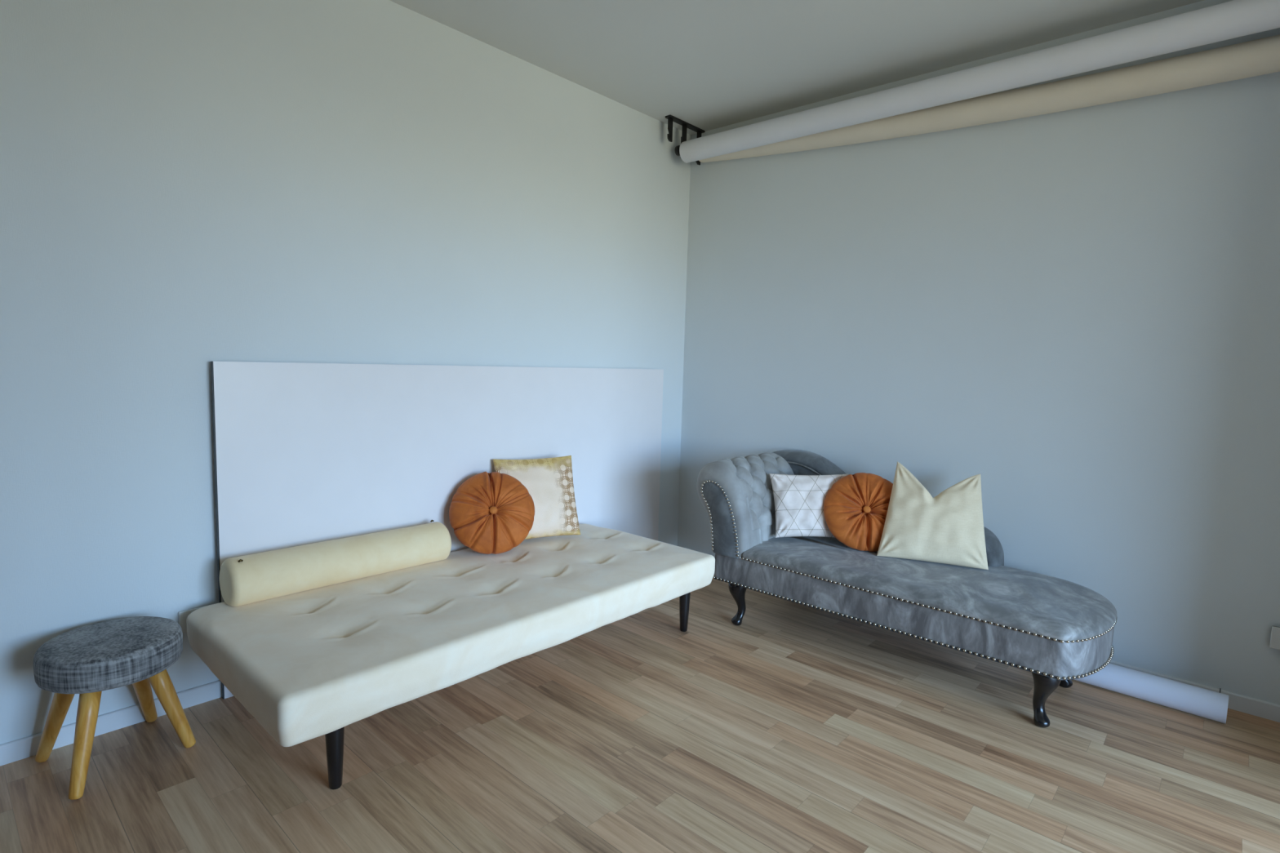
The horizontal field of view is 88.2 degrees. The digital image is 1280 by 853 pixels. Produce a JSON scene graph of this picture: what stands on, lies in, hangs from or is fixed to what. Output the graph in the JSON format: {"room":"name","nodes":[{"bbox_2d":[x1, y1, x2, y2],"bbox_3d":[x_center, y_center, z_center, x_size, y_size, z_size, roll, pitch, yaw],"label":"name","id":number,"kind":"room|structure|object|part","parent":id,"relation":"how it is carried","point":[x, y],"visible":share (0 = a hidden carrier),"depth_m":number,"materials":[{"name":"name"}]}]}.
{"room":"studio","nodes":[
{"label":"studio","id":0,"kind":"room"},
{"bbox_2d":[0,0,691,744],"bbox_3d":[-1.217,-0.344,2.408,0.100,2.500,4.500,7,7,42],"label":"wall","id":1,"kind":"structure","parent":0,"point":[186,185],"depth_m":2.17,"materials":[{"name":"white paint"}]},
{"bbox_2d":[177,606,203,633],"bbox_3d":[-1.468,0.635,2.171,0.012,0.072,0.080,7,7,42],"label":"wall socket","id":2,"kind":"object","parent":1,"relation":"attached to","point":[182,615],"visible":0.27,"depth_m":2.15,"materials":[{"name":"white plastic"}]},
{"bbox_2d":[0,545,678,766],"bbox_3d":[-1.211,0.875,2.489,0.012,0.058,4.300,7,7,42],"label":"baseboard","id":3,"kind":"structure","parent":1,"relation":"attached to","point":[26,747],"depth_m":2.03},
{"bbox_2d":[0,574,1279,852],"bbox_3d":[1.003,1.212,0.500,6.200,0.100,4.500,7,7,42],"label":"floor","id":4,"kind":"structure","parent":0,"point":[793,727],"depth_m":1.93,"materials":[{"name":"brown wood"}]},
{"bbox_2d":[33,616,195,799],"bbox_3d":[-1.498,0.771,1.888,0.340,0.364,0.337,7,7,42],"label":"stool","id":5,"kind":"object","parent":4,"relation":"on","point":[88,660],"visible":1,"depth_m":1.80,"materials":[{"name":"grey fabric"}]},
{"bbox_3d":[-1.637,0.811,1.861,0.135,0.281,0.047,1,6,-6],"label":"leg","id":6,"kind":"part","parent":5,"relation":"part of","materials":[{"name":"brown wood"}]},
{"bbox_3d":[-1.468,0.827,1.750,0.047,0.280,0.118,1,6,-10],"label":"leg","id":7,"kind":"part","parent":5,"relation":"part of","materials":[{"name":"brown wood"}]},
{"bbox_3d":[-1.493,0.639,1.869,0.329,0.098,0.329,7,7,42],"label":"seat","id":8,"kind":"part","parent":5,"relation":"part of","materials":[{"name":"grey fabric"}]},
{"bbox_3d":[-1.525,0.798,2.024,0.047,0.281,0.138,0,6,-13],"label":"leg","id":9,"kind":"part","parent":5,"relation":"part of","materials":[{"name":"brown wood"}]},
{"bbox_3d":[-1.371,0.812,1.927,0.120,0.280,0.047,-1,6,-24],"label":"leg","id":10,"kind":"part","parent":5,"relation":"part of","materials":[{"name":"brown wood"}]},
{"bbox_2d":[210,360,663,699],"bbox_3d":[-0.642,0.297,3.016,0.012,1.139,2.252,7,7,42],"label":"wall panel","id":11,"kind":"object","parent":4,"relation":"on","point":[304,453],"visible":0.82,"depth_m":2.64,"materials":[{"name":"white paint"}]},
{"bbox_2d":[186,524,715,790],"bbox_3d":[-0.570,0.740,2.508,0.834,0.360,1.768,7,7,42],"label":"daybed","id":12,"kind":"object","parent":4,"relation":"on","point":[308,664],"visible":0.93,"depth_m":2.08,"materials":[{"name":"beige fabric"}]},
{"bbox_3d":[-0.827,0.867,1.792,0.053,0.232,0.053,7,7,42],"label":"leg","id":13,"kind":"part","parent":12,"relation":"part of","materials":[{"name":"black wood"}]},
{"bbox_2d":[219,520,451,606],"bbox_3d":[-1.074,0.482,2.421,0.166,0.159,0.785,7,7,42],"label":"bolster cushion","id":14,"kind":"object","parent":12,"relation":"on","point":[245,580],"visible":1,"depth_m":2.31,"materials":[{"name":"fabric"}]},
{"bbox_2d":[448,471,534,554],"bbox_3d":[-0.625,0.364,2.804,0.352,0.331,0.208,1,6,-8],"label":"round cushion","id":15,"kind":"object","parent":12,"relation":"on","point":[492,513],"visible":1,"depth_m":2.76,"materials":[{"name":"orange fabric"}]},
{"bbox_2d":[493,455,580,539],"bbox_3d":[-0.465,0.324,3.000,0.384,0.357,0.159,-2,6,-31],"label":"square cushion","id":16,"kind":"object","parent":12,"relation":"on","point":[548,482],"visible":0.61,"depth_m":2.99,"materials":[{"name":"beige fabric"}]},
{"bbox_3d":[0.196,0.787,2.912,0.053,0.232,0.053,7,7,42],"label":"leg","id":17,"kind":"part","parent":12,"relation":"part of","materials":[{"name":"black wood"}]},
{"bbox_2d":[696,449,1117,728],"bbox_3d":[1.045,0.561,2.812,1.617,0.750,0.690,7,7,42],"label":"chaise longue","id":18,"kind":"object","parent":4,"relation":"on","point":[1059,631],"visible":0.8,"depth_m":2.55,"materials":[{"name":"grey fabric"}]},
{"bbox_3d":[0.365,0.413,2.972,0.212,0.325,0.020,7,7,42],"label":"arm panel","id":19,"kind":"part","parent":18,"relation":"part of","materials":[{"name":"grey fabric"}]},
{"bbox_3d":[0.449,0.800,3.002,0.095,0.204,0.101,7,7,42],"label":"leg","id":20,"kind":"part","parent":18,"relation":"part of","materials":[{"name":"black wood"}]},
{"bbox_3d":[0.538,0.353,3.178,0.321,0.415,0.547,7,7,42],"label":"arm","id":21,"kind":"part","parent":18,"relation":"part of","materials":[{"name":"grey fabric"}]},
{"bbox_2d":[768,473,848,537],"bbox_3d":[0.781,0.362,3.029,0.367,0.288,0.163,2,6,2],"label":"square cushion","id":22,"kind":"object","parent":18,"relation":"on","point":[799,500],"visible":0.73,"depth_m":3.00,"materials":[{"name":"white fabric"}]},
{"bbox_2d":[823,472,893,551],"bbox_3d":[1.001,0.377,2.930,0.354,0.323,0.214,4,6,23],"label":"round cushion","id":23,"kind":"object","parent":18,"relation":"on","point":[855,506],"visible":0.82,"depth_m":2.90,"materials":[{"name":"orange fabric"}]},
{"bbox_3d":[1.075,0.379,3.144,1.188,0.450,0.139,7,7,42],"label":"backrest","id":24,"kind":"part","parent":18,"relation":"part of","materials":[{"name":"grey fabric"}]},
{"bbox_3d":[1.095,0.610,2.758,1.452,0.007,0.645,7,7,42],"label":"trim cord","id":25,"kind":"part","parent":18,"relation":"part of","materials":[{"name":"silver metal"}]},
{"bbox_3d":[1.092,0.739,2.771,1.452,0.007,0.645,7,7,42],"label":"trim cord","id":26,"kind":"part","parent":18,"relation":"part of","materials":[{"name":"silver metal"}]},
{"bbox_3d":[1.013,0.513,2.745,1.593,0.453,0.531,4,6,27],"label":"nail trim","id":27,"kind":"part","parent":18,"relation":"part of","materials":[{"name":"silver metal"}]},
{"bbox_2d":[742,536,1116,640],"bbox_3d":[1.152,0.591,2.712,1.317,0.059,0.660,7,7,42],"label":"seat cushion","id":28,"kind":"object","parent":18,"relation":"on","point":[1035,606],"depth_m":2.48,"materials":[{"name":"grey fabric"}]},
{"bbox_2d":[876,462,988,569],"bbox_3d":[1.238,0.366,2.769,0.420,0.384,0.211,5,6,27],"label":"square cushion","id":29,"kind":"object","parent":18,"relation":"on","point":[947,527],"visible":1,"depth_m":2.72,"materials":[{"name":"beige fabric"}]},
{"bbox_3d":[1.350,0.903,2.214,0.098,0.204,0.099,7,7,42],"label":"leg","id":30,"kind":"part","parent":18,"relation":"part of","materials":[{"name":"black wood"}]},
{"bbox_3d":[1.606,0.883,2.495,0.099,0.204,0.098,7,7,42],"label":"leg","id":31,"kind":"part","parent":18,"relation":"part of","materials":[{"name":"black wood"}]},
{"bbox_2d":[1072,663,1228,724],"bbox_3d":[1.459,0.906,2.766,1.500,0.096,0.096,7,7,42],"label":"paper roll","id":32,"kind":"object","parent":4,"relation":"on","point":[1195,700],"visible":0.38,"depth_m":2.35,"materials":[{"name":"white paper"}]},
{"bbox_2d":[390,0,1203,134],"bbox_3d":[1.152,-1.366,0.182,6.400,0.100,4.500,7,7,42],"label":"ceiling","id":33,"kind":"structure","parent":0,"point":[706,64],"depth_m":2.69,"materials":[{"name":"paint"}]},
{"bbox_2d":[665,114,705,164],"bbox_3d":[0.250,-1.587,3.672,0.036,0.188,0.310,7,7,42],"label":"bracket","id":34,"kind":"object","parent":33,"relation":"attached to","point":[671,118],"visible":0.62,"depth_m":3.65,"materials":[{"name":"black metal"}]},
{"bbox_3d":[0.253,-1.676,3.664,0.036,0.009,0.310,7,7,42],"label":"plate","id":35,"kind":"part","parent":34,"relation":"part of","materials":[{"name":"black paint"}]},
{"bbox_2d":[674,0,1279,163],"bbox_3d":[1.334,-1.411,2.693,3.046,0.141,0.112,7,7,42],"label":"paper roll","id":36,"kind":"object","parent":34,"relation":"hanging from","point":[1233,19],"visible":1,"depth_m":2.54,"materials":[{"name":"white paper"}]},
{"bbox_2d":[698,34,1279,162],"bbox_3d":[1.441,-1.360,2.749,2.955,0.235,0.112,7,7,42],"label":"paper roll","id":37,"kind":"object","parent":34,"relation":"hanging from","point":[1260,56],"visible":0.79,"depth_m":2.53,"materials":[{"name":"beige paper"}]},
{"bbox_2d":[677,0,1279,705],"bbox_3d":[2.518,-0.197,2.000,6.000,2.500,0.100,7,7,42],"label":"wall","id":38,"kind":"structure","parent":0,"point":[1076,312],"depth_m":2.69,"materials":[{"name":"white paint"}]},
{"bbox_2d":[679,546,1279,722],"bbox_3d":[1.377,0.897,3.040,3.088,0.058,0.012,7,7,42],"label":"baseboard","id":39,"kind":"structure","parent":38,"relation":"attached to","point":[1252,706],"depth_m":2.35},
{"bbox_2d":[1269,626,1279,649],"bbox_3d":[2.236,0.732,2.237,0.146,0.077,0.027,7,7,42],"label":"wall socket","id":40,"kind":"object","parent":38,"relation":"attached to","point":[1275,633],"visible":1,"depth_m":2.27,"materials":[{"name":"white plastic"}]}
]}

